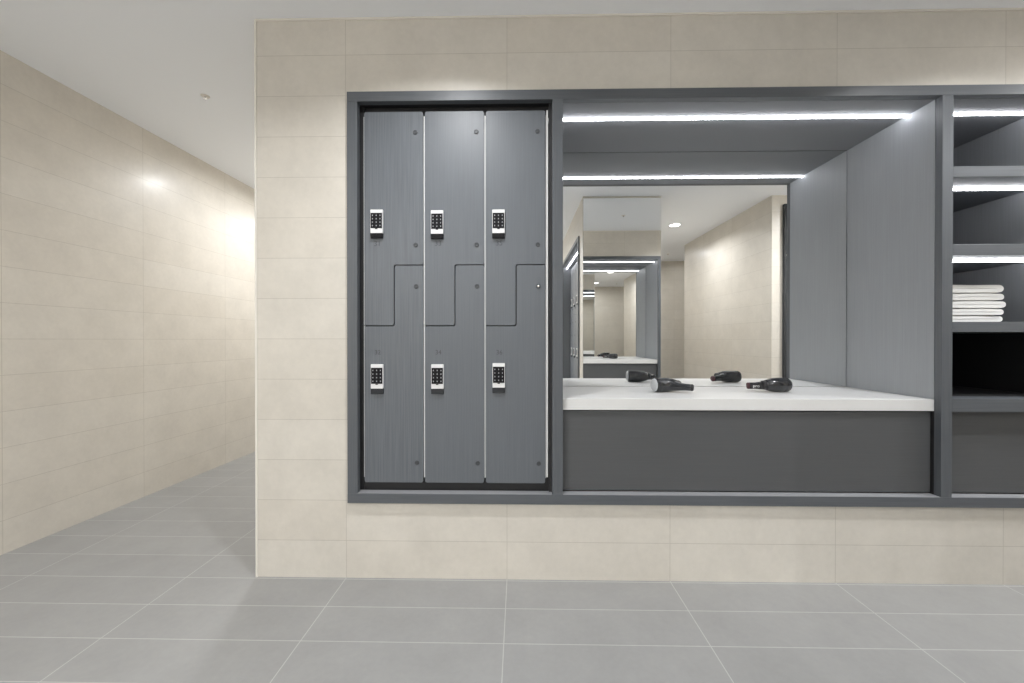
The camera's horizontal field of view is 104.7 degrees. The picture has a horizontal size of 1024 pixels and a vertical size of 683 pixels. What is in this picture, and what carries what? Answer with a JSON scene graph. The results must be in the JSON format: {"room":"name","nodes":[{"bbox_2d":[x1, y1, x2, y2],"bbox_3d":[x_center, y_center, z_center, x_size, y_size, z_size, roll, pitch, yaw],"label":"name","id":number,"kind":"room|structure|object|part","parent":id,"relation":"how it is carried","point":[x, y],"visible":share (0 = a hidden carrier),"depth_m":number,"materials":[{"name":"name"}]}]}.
{"room":"changing room","nodes":[
{"label":"changing room","id":0,"kind":"room"},
{"bbox_2d":[0,50,254,554],"bbox_3d":[-2.938,-0.209,1.551,0.471,2.765,9.400,0,0,1],"label":"wall","id":1,"kind":"structure","parent":0,"point":[127,257],"depth_m":2.70,"materials":[{"name":"tile"}]},
{"bbox_2d":[0,452,1023,682],"bbox_3d":[0.526,1.234,1.496,7.600,0.120,9.600,0,0,1],"label":"floor","id":2,"kind":"structure","parent":0,"point":[162,586],"depth_m":1.66,"materials":[{"name":"tile"}]},
{"bbox_2d":[0,0,1023,188],"bbox_3d":[0.526,-1.651,1.484,7.600,0.120,9.600,0,0,1],"label":"ceiling","id":3,"kind":"structure","parent":0,"point":[149,63],"depth_m":2.06,"materials":[{"name":"white paint"}]},
{"bbox_2d":[200,94,209,99],"bbox_3d":[-1.995,-1.587,2.569,0.052,0.018,0.052,0,0,1],"label":"sprinkler head","id":4,"kind":"object","parent":3,"relation":"attached to","point":[204,96],"visible":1,"depth_m":2.56},
{"bbox_2d":[256,10,1023,584],"bbox_3d":[1.488,-0.212,2.253,5.505,2.765,0.680,0,0,1],"label":"wall","id":5,"kind":"structure","parent":0,"point":[306,70],"depth_m":1.94,"materials":[{"name":"tile"}]},
{"bbox_2d":[254,19,257,576],"bbox_3d":[-1.270,-0.211,1.962,0.009,2.764,0.009,0,0,1],"label":"trim","id":6,"kind":"structure","parent":5,"relation":"attached to","point":[255,45],"depth_m":1.96,"materials":[{"name":"white"}]},
{"bbox_2d":[256,8,1023,20],"bbox_3d":[1.484,-1.589,1.904,5.500,0.008,0.006,0,0,1],"label":"trim","id":7,"kind":"structure","parent":5,"relation":"attached to","point":[961,9],"depth_m":1.92,"materials":[{"name":"white"}]},
{"bbox_2d":[347,84,1023,507],"bbox_3d":[0.965,-0.215,2.210,3.534,2.012,0.620,0,0,1],"label":"surround","id":8,"kind":"object","parent":5,"relation":"attached to","point":[551,492],"visible":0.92,"depth_m":1.91,"materials":[{"name":"laminate"}]},
{"bbox_2d":[364,112,423,482],"bbox_3d":[-0.582,-0.219,2.184,0.302,1.835,0.487,0,0,1],"label":"locker","id":9,"kind":"object","parent":8,"relation":"in","point":[393,141],"visible":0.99,"depth_m":1.96,"materials":[{"name":"grey"}]},
{"bbox_3d":[-0.586,-0.608,1.965,0.292,1.055,0.018,0,0,1],"label":"door","id":10,"kind":"part","parent":9,"relation":"part of","materials":[{"name":"laminate"}]},
{"bbox_3d":[-0.586,0.162,1.968,0.292,1.076,0.018,0,0,1],"label":"door","id":11,"kind":"part","parent":9,"relation":"part of","materials":[{"name":"laminate"}]},
{"bbox_2d":[424,111,484,482],"bbox_3d":[-0.280,-0.219,2.179,0.302,1.835,0.487,0,0,1],"label":"locker","id":12,"kind":"object","parent":8,"relation":"in","point":[454,141],"visible":1,"depth_m":1.95,"materials":[{"name":"grey"}]},
{"bbox_3d":[-0.284,-0.608,1.960,0.292,1.055,0.018,0,0,1],"label":"door","id":13,"kind":"part","parent":12,"relation":"part of","materials":[{"name":"laminate"}]},
{"bbox_3d":[-0.284,0.162,1.963,0.292,1.076,0.018,0,0,1],"label":"door","id":14,"kind":"part","parent":12,"relation":"part of","materials":[{"name":"laminate"}]},
{"bbox_2d":[485,110,545,482],"bbox_3d":[0.021,-0.219,2.173,0.302,1.835,0.487,0,0,1],"label":"locker","id":15,"kind":"object","parent":8,"relation":"in","point":[515,141],"visible":1,"depth_m":1.95,"materials":[{"name":"grey"}]},
{"bbox_3d":[0.018,-0.608,1.954,0.292,1.055,0.018,0,0,1],"label":"door","id":16,"kind":"part","parent":15,"relation":"part of","materials":[{"name":"laminate"}]},
{"bbox_3d":[0.018,0.162,1.958,0.292,1.076,0.018,0,0,1],"label":"door","id":17,"kind":"part","parent":15,"relation":"part of","materials":[{"name":"laminate"}]},
{"bbox_2d":[546,110,548,476],"bbox_3d":[0.179,-0.234,2.178,0.012,1.805,0.470,0,0,1],"label":"end panel","id":18,"kind":"object","parent":15,"relation":"attached to","point":[547,118],"visible":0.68,"depth_m":1.94,"materials":[{"name":"white"}]},
{"bbox_3d":[0.960,-1.195,1.913,3.534,0.048,0.034,0,0,1],"label":"rail","id":19,"kind":"part","parent":8,"relation":"part of","materials":[{"name":"laminate"}]},
{"bbox_3d":[0.960,0.769,1.929,3.534,0.048,0.048,0,0,1],"label":"rail","id":20,"kind":"part","parent":8,"relation":"part of","materials":[{"name":"laminate"}]},
{"bbox_2d":[563,99,935,493],"bbox_3d":[1.153,-0.224,2.206,1.838,1.934,0.546,0,0,1],"label":"surround panel","id":21,"kind":"object","parent":8,"relation":"in","point":[890,318],"depth_m":2.13,"materials":[{"name":"laminate"}]},
{"bbox_2d":[563,150,846,386],"bbox_3d":[1.157,-0.447,2.449,1.800,1.452,0.012,0,0,1],"label":"vanity mirror","id":22,"kind":"object","parent":21,"relation":"attached to","point":[722,268],"visible":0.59,"depth_m":2.44,"materials":[{"name":"silver mirror"}]},
{"bbox_3d":[1.151,-1.166,2.063,1.798,0.011,0.010,0,0,1],"label":"led strip","id":23,"kind":"part","parent":21,"relation":"part of","materials":[{"name":"white plastic"}]},
{"bbox_2d":[563,410,929,491],"bbox_3d":[1.153,0.540,2.186,1.792,0.398,0.480,0,0,1],"label":"vanity cabinet","id":24,"kind":"object","parent":21,"relation":"in","point":[638,450],"visible":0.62,"depth_m":1.95,"materials":[{"name":"laminate"}]},
{"bbox_2d":[563,386,933,410],"bbox_3d":[1.153,0.308,2.188,1.800,0.056,0.514,0,0,1],"label":"countertop","id":25,"kind":"structure","parent":24,"relation":"on","point":[574,397],"depth_m":1.95,"materials":[{"name":"white stone"}]},
{"bbox_2d":[650,378,693,391],"bbox_3d":[0.882,0.240,2.183,0.216,0.079,0.100,0,0,1],"label":"hair dryer","id":26,"kind":"object","parent":25,"relation":"on","point":[657,384],"visible":1,"depth_m":2.15,"materials":[{"name":"black plastic"}]},
{"bbox_2d":[650,379,657,390],"bbox_3d":[0.784,0.240,2.183,0.010,0.071,0.071,0,0,-8],"label":"grille","id":27,"kind":"object","parent":26,"relation":"attached to","point":[654,382],"depth_m":2.17,"materials":[{"name":"grey"}]},
{"bbox_3d":[0.907,0.243,2.167,0.142,0.059,0.055,0,0,15],"label":"handle","id":28,"kind":"part","parent":26,"relation":"part of","materials":[{"name":"black plastic"}]},
{"bbox_2d":[746,378,792,391],"bbox_3d":[1.434,0.240,2.200,0.216,0.079,0.100,0,0,3],"label":"hair dryer","id":29,"kind":"object","parent":25,"relation":"on","point":[771,384],"visible":1,"depth_m":2.16,"materials":[{"name":"black plastic"}]},
{"bbox_3d":[1.409,0.243,2.216,0.142,0.059,0.055,0,0,17],"label":"handle","id":30,"kind":"part","parent":29,"relation":"part of","materials":[{"name":"black plastic"}]},
{"bbox_3d":[1.153,-1.182,2.201,1.838,0.018,0.546,0,0,1],"label":"soffit panel","id":31,"kind":"part","parent":21,"relation":"part of","materials":[{"name":"laminate"}]},
{"bbox_3d":[2.063,-0.446,2.189,0.018,1.452,0.546,0,0,1],"label":"panel","id":32,"kind":"part","parent":21,"relation":"part of","materials":[{"name":"laminate"}]},
{"bbox_3d":[2.063,0.540,2.193,0.016,0.406,0.546,0,0,1],"label":"panel","id":33,"kind":"part","parent":21,"relation":"part of","materials":[{"name":"black wood"}]},
{"bbox_2d":[899,98,1023,492],"bbox_3d":[2.394,-0.225,2.158,0.616,1.931,0.564,0,0,1],"label":"shelves","id":34,"kind":"object","parent":8,"relation":"in","point":[988,150],"depth_m":2.08,"materials":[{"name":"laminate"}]},
{"bbox_2d":[952,316,1001,321],"bbox_3d":[2.274,-0.112,2.115,0.344,0.034,0.306,0,0,1],"label":"folded towel","id":35,"kind":"object","parent":34,"relation":"on","point":[954,318],"visible":0.23,"depth_m":1.96,"materials":[{"name":"white fabric"}]},
{"bbox_2d":[953,309,1003,315],"bbox_3d":[2.275,-0.147,2.114,0.347,0.034,0.306,0,0,1],"label":"folded towel","id":36,"kind":"object","parent":35,"relation":"on","point":[956,312],"visible":0.3,"depth_m":1.96,"materials":[{"name":"white fabric"}]},
{"bbox_2d":[953,301,1005,308],"bbox_3d":[2.289,-0.184,2.114,0.345,0.037,0.306,0,0,1],"label":"folded towel","id":37,"kind":"object","parent":36,"relation":"on","point":[959,304],"visible":0.27,"depth_m":1.96,"materials":[{"name":"white fabric"}]},
{"bbox_2d":[953,294,1003,301],"bbox_3d":[2.273,-0.222,2.114,0.348,0.037,0.306,0,0,1],"label":"folded towel","id":38,"kind":"object","parent":37,"relation":"on","point":[956,297],"visible":0.2,"depth_m":1.96,"materials":[{"name":"white fabric"}]},
{"bbox_2d":[953,285,1003,293],"bbox_3d":[2.275,-0.264,2.114,0.346,0.043,0.306,0,0,1],"label":"folded towel","id":39,"kind":"object","parent":38,"relation":"on","point":[957,289],"visible":0.24,"depth_m":1.97,"materials":[{"name":"white fabric"}]},
{"bbox_3d":[2.393,0.304,2.151,0.579,0.062,0.544,0,0,1],"label":"shelf","id":40,"kind":"part","parent":34,"relation":"part of","materials":[{"name":"laminate"}]},
{"bbox_3d":[2.393,-0.071,2.149,0.579,0.048,0.544,0,0,1],"label":"shelf","id":41,"kind":"part","parent":34,"relation":"part of","materials":[{"name":"laminate"}]},
{"bbox_3d":[2.390,0.539,1.935,0.574,0.399,0.018,0,0,1],"label":"panel","id":42,"kind":"part","parent":34,"relation":"part of","materials":[{"name":"laminate"}]},
{"bbox_3d":[2.391,-1.166,2.028,0.576,0.011,0.010,0,0,1],"label":"led strip","id":43,"kind":"part","parent":34,"relation":"part of","materials":[{"name":"white plastic"}]},
{"bbox_3d":[2.391,-0.778,2.021,0.576,0.011,0.010,0,0,1],"label":"led strip","id":44,"kind":"part","parent":34,"relation":"part of","materials":[{"name":"white plastic"}]},
{"bbox_3d":[2.391,-0.406,1.986,0.576,0.011,0.010,0,0,1],"label":"led strip","id":45,"kind":"part","parent":34,"relation":"part of","materials":[{"name":"white plastic"}]},
{"bbox_3d":[2.394,-1.181,2.171,0.616,0.018,0.530,0,0,1],"label":"panel","id":46,"kind":"part","parent":34,"relation":"part of","materials":[{"name":"laminate"}]},
{"bbox_3d":[2.693,-0.216,2.170,0.018,1.913,0.530,0,0,1],"label":"panel","id":47,"kind":"part","parent":34,"relation":"part of","materials":[{"name":"laminate"}]},
{"bbox_3d":[2.393,-0.438,2.147,0.579,0.052,0.544,0,0,1],"label":"shelf","id":48,"kind":"part","parent":34,"relation":"part of","materials":[{"name":"laminate"}]},
{"bbox_3d":[2.393,-0.809,2.146,0.579,0.050,0.544,0,0,1],"label":"shelf","id":49,"kind":"part","parent":34,"relation":"part of","materials":[{"name":"laminate"}]}
]}

